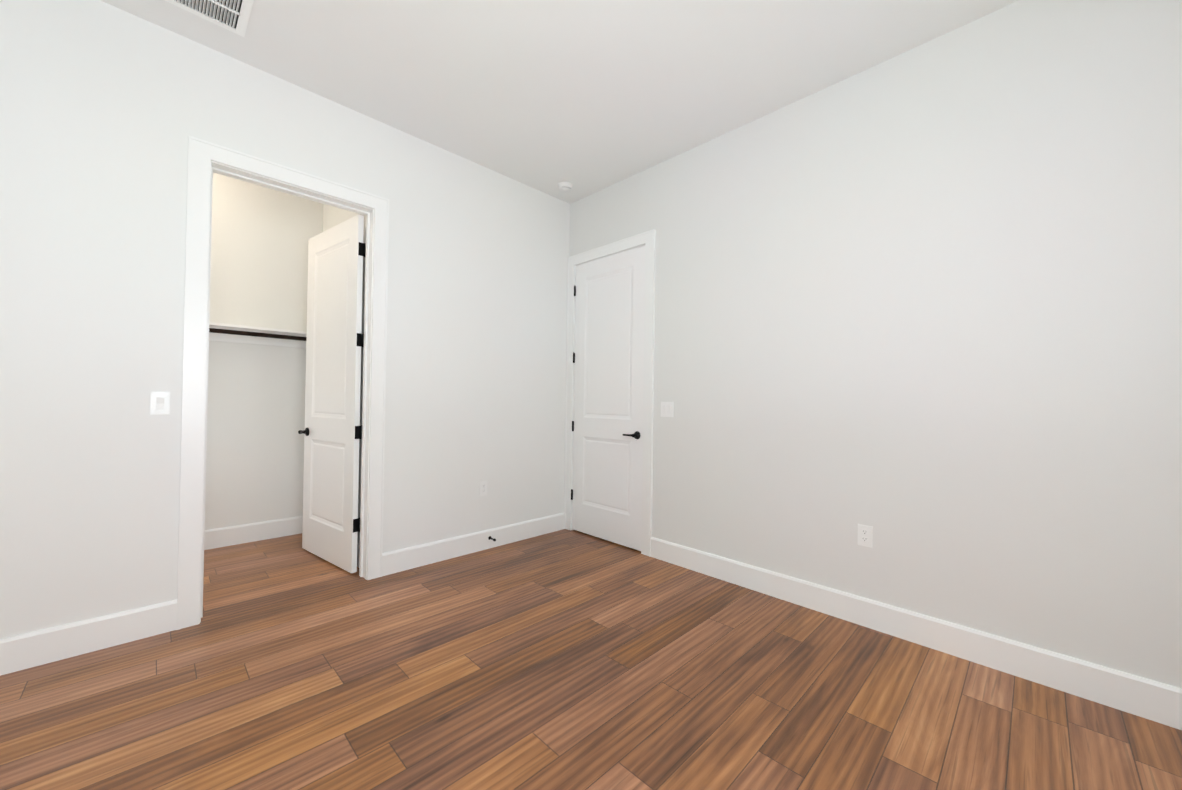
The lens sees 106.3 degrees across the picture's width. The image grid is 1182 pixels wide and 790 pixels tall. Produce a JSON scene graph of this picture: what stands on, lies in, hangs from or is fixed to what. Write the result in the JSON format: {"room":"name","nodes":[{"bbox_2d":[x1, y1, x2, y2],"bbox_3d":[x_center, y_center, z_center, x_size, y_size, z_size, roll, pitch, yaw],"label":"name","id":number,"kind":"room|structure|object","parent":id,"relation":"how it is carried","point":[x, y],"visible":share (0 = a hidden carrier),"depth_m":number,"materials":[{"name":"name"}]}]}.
{"room":"empty bedroom","nodes":[
{"label":"empty bedroom","id":0,"kind":"room"},
{"bbox_2d":[205,173,320,529],"bbox_3d":[-3.196,-0.330,3.329,2.270,3.050,0.135,1,-1,-45],"label":"wall","id":1,"kind":"structure","parent":0,"point":[261,236],"depth_m":3.66,"materials":[{"name":"paint"}]},
{"bbox_2d":[204,516,302,549],"bbox_3d":[-3.164,1.120,3.260,2.000,0.150,0.015,1,-1,-45],"label":"baseboard","id":2,"kind":"structure","parent":1,"relation":"attached to","point":[245,533],"depth_m":3.63,"materials":[{"name":"paint"}]},
{"bbox_2d":[209,322,306,347],"bbox_3d":[-3.040,-0.406,3.174,1.999,0.259,0.304,1,-1,-45],"label":"closet shelf","id":3,"kind":"object","parent":1,"relation":"attached to","point":[223,332],"depth_m":3.54,"materials":[{"name":"paint"}]},
{"bbox_2d":[0,0,569,638],"bbox_3d":[-1.579,-0.311,2.905,3.970,3.050,0.135,1,-1,-45],"label":"wall","id":4,"kind":"structure","parent":0,"point":[106,110],"depth_m":2.22,"materials":[{"name":"paint"}]},
{"bbox_2d":[0,599,176,675],"bbox_3d":[-2.479,1.115,1.910,1.011,0.150,0.015,1,-1,-45],"label":"baseboard","id":5,"kind":"structure","parent":4,"relation":"attached to","point":[40,647],"depth_m":2.04,"materials":[{"name":"paint"}]},
{"bbox_2d":[150,392,169,414],"bbox_3d":[-2.163,0.043,2.224,0.070,0.114,0.012,1,-1,-45],"label":"light switch","id":6,"kind":"object","parent":4,"relation":"attached to","point":[159,403],"visible":1,"depth_m":2.22,"materials":[{"name":"white plastic"}]},
{"bbox_2d":[177,136,388,629],"bbox_3d":[-1.800,-0.061,2.687,1.005,2.539,0.177,1,-1,-45],"label":"door frame","id":7,"kind":"structure","parent":4,"relation":"attached to","point":[206,160],"depth_m":2.41,"materials":[{"name":"paint"}]},
{"bbox_2d":[302,214,363,572],"bbox_3d":[-1.911,-0.014,3.253,0.813,2.430,0.035,0,-1,37],"label":"closet door","id":8,"kind":"structure","parent":4,"relation":"in","point":[332,393],"depth_m":3.20,"materials":[{"name":"paint"}]},
{"bbox_2d":[298,242,364,532],"bbox_3d":[-1.923,-0.058,3.241,0.227,1.977,0.819,1,-1,-45],"label":"hardware piece","id":9,"kind":"object","parent":8,"relation":"attached to","point":[358,429],"depth_m":3.02,"materials":[{"name":"black metal"}]},
{"bbox_2d":[382,513,564,575],"bbox_3d":[-0.820,1.157,3.556,1.654,0.150,0.015,1,-1,-45],"label":"baseboard","id":10,"kind":"structure","parent":4,"relation":"attached to","point":[412,557],"depth_m":3.40,"materials":[{"name":"paint"}]},
{"bbox_2d":[479,481,486,495],"bbox_3d":[-0.856,0.745,3.525,0.070,0.114,0.009,1,-1,-45],"label":"electrical outlet","id":11,"kind":"object","parent":4,"relation":"attached to","point":[482,488],"visible":1,"depth_m":3.52,"materials":[{"name":"white plastic"}]},
{"bbox_2d":[321,203,365,543],"bbox_3d":[-1.926,-0.309,3.565,0.135,3.050,1.290,1,-1,-45],"label":"wall","id":12,"kind":"structure","parent":0,"point":[331,216],"depth_m":3.20,"materials":[{"name":"paint"}]},
{"bbox_2d":[357,543,359,567],"bbox_3d":[-1.994,1.139,3.490,0.015,0.150,1.275,1,-1,-45],"label":"baseboard","id":13,"kind":"structure","parent":12,"relation":"attached to","point":[358,545],"depth_m":3.13,"materials":[{"name":"paint"}]},
{"bbox_2d":[101,0,1018,203],"bbox_3d":[-0.057,-1.551,2.337,5.285,0.741,5.960,1,-1,-45],"label":"ceiling","id":14,"kind":"structure","parent":0,"point":[585,98],"depth_m":2.42,"materials":[{"name":"paint"}]},
{"bbox_2d":[165,0,253,36],"bbox_3d":[-1.884,-1.844,1.950,0.605,0.015,0.325,1,-1,-45],"label":"ceiling vent","id":15,"kind":"object","parent":14,"relation":"in","point":[232,15],"visible":1,"depth_m":2.12,"materials":[{"name":"white metal"}]},
{"bbox_2d":[558,181,572,191],"bbox_3d":[-0.220,-1.785,3.813,0.132,0.045,0.132,1,-1,-45],"label":"smoke detector","id":16,"kind":"object","parent":14,"relation":"attached to","point":[564,186],"visible":1,"depth_m":3.78,"materials":[{"name":"white plastic"}]},
{"bbox_2d":[0,529,1181,789],"bbox_3d":[-0.115,1.278,2.324,5.285,0.100,5.910,1,-1,-45],"label":"floor","id":17,"kind":"structure","parent":0,"point":[564,659],"depth_m":1.78,"materials":[{"name":"brown wood"}]},
{"bbox_2d":[569,0,1181,687],"bbox_3d":[1.357,-0.273,2.669,0.135,3.050,4.335,1,-1,-45],"label":"wall","id":18,"kind":"structure","parent":0,"point":[919,308],"depth_m":2.16,"materials":[{"name":"paint"}]},
{"bbox_2d":[572,245,644,550],"bbox_3d":[0.145,0.021,3.812,0.035,2.430,0.813,1,-1,-45],"label":"bedroom door","id":19,"kind":"structure","parent":18,"relation":"in","point":[608,399],"depth_m":3.78,"materials":[{"name":"paint"}]},
{"bbox_2d":[571,286,640,499],"bbox_3d":[0.143,-0.022,3.815,0.159,1.977,0.831,1,-1,-45],"label":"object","id":20,"kind":"structure","parent":19,"relation":"attached to","point":[636,435],"depth_m":4.07,"materials":[{"name":"black metal"}]},
{"bbox_2d":[564,229,655,556],"bbox_3d":[0.181,-0.021,3.847,0.177,2.539,1.006,1,-1,-45],"label":"door frame","id":21,"kind":"structure","parent":18,"relation":"attached to","point":[647,239],"depth_m":3.50,"materials":[{"name":"paint"}]},
{"bbox_2d":[661,402,673,416],"bbox_3d":[0.573,0.109,3.346,0.012,0.115,0.116,1,-1,-45],"label":"light switch","id":22,"kind":"object","parent":18,"relation":"attached to","point":[667,409],"visible":1,"depth_m":3.34,"materials":[{"name":"white plastic"}]},
{"bbox_2d":[858,524,872,547],"bbox_3d":[1.489,0.765,2.408,0.009,0.114,0.070,1,-1,-45],"label":"electrical outlet","id":23,"kind":"object","parent":18,"relation":"attached to","point":[865,533],"visible":1,"depth_m":2.40,"materials":[{"name":"white plastic"}]},
{"bbox_2d":[650,537,1181,729],"bbox_3d":[1.579,1.177,2.302,0.015,0.150,3.163,1,-1,-45],"label":"baseboard","id":24,"kind":"structure","parent":18,"relation":"attached to","point":[1150,699],"depth_m":2.11,"materials":[{"name":"paint"}]}
]}

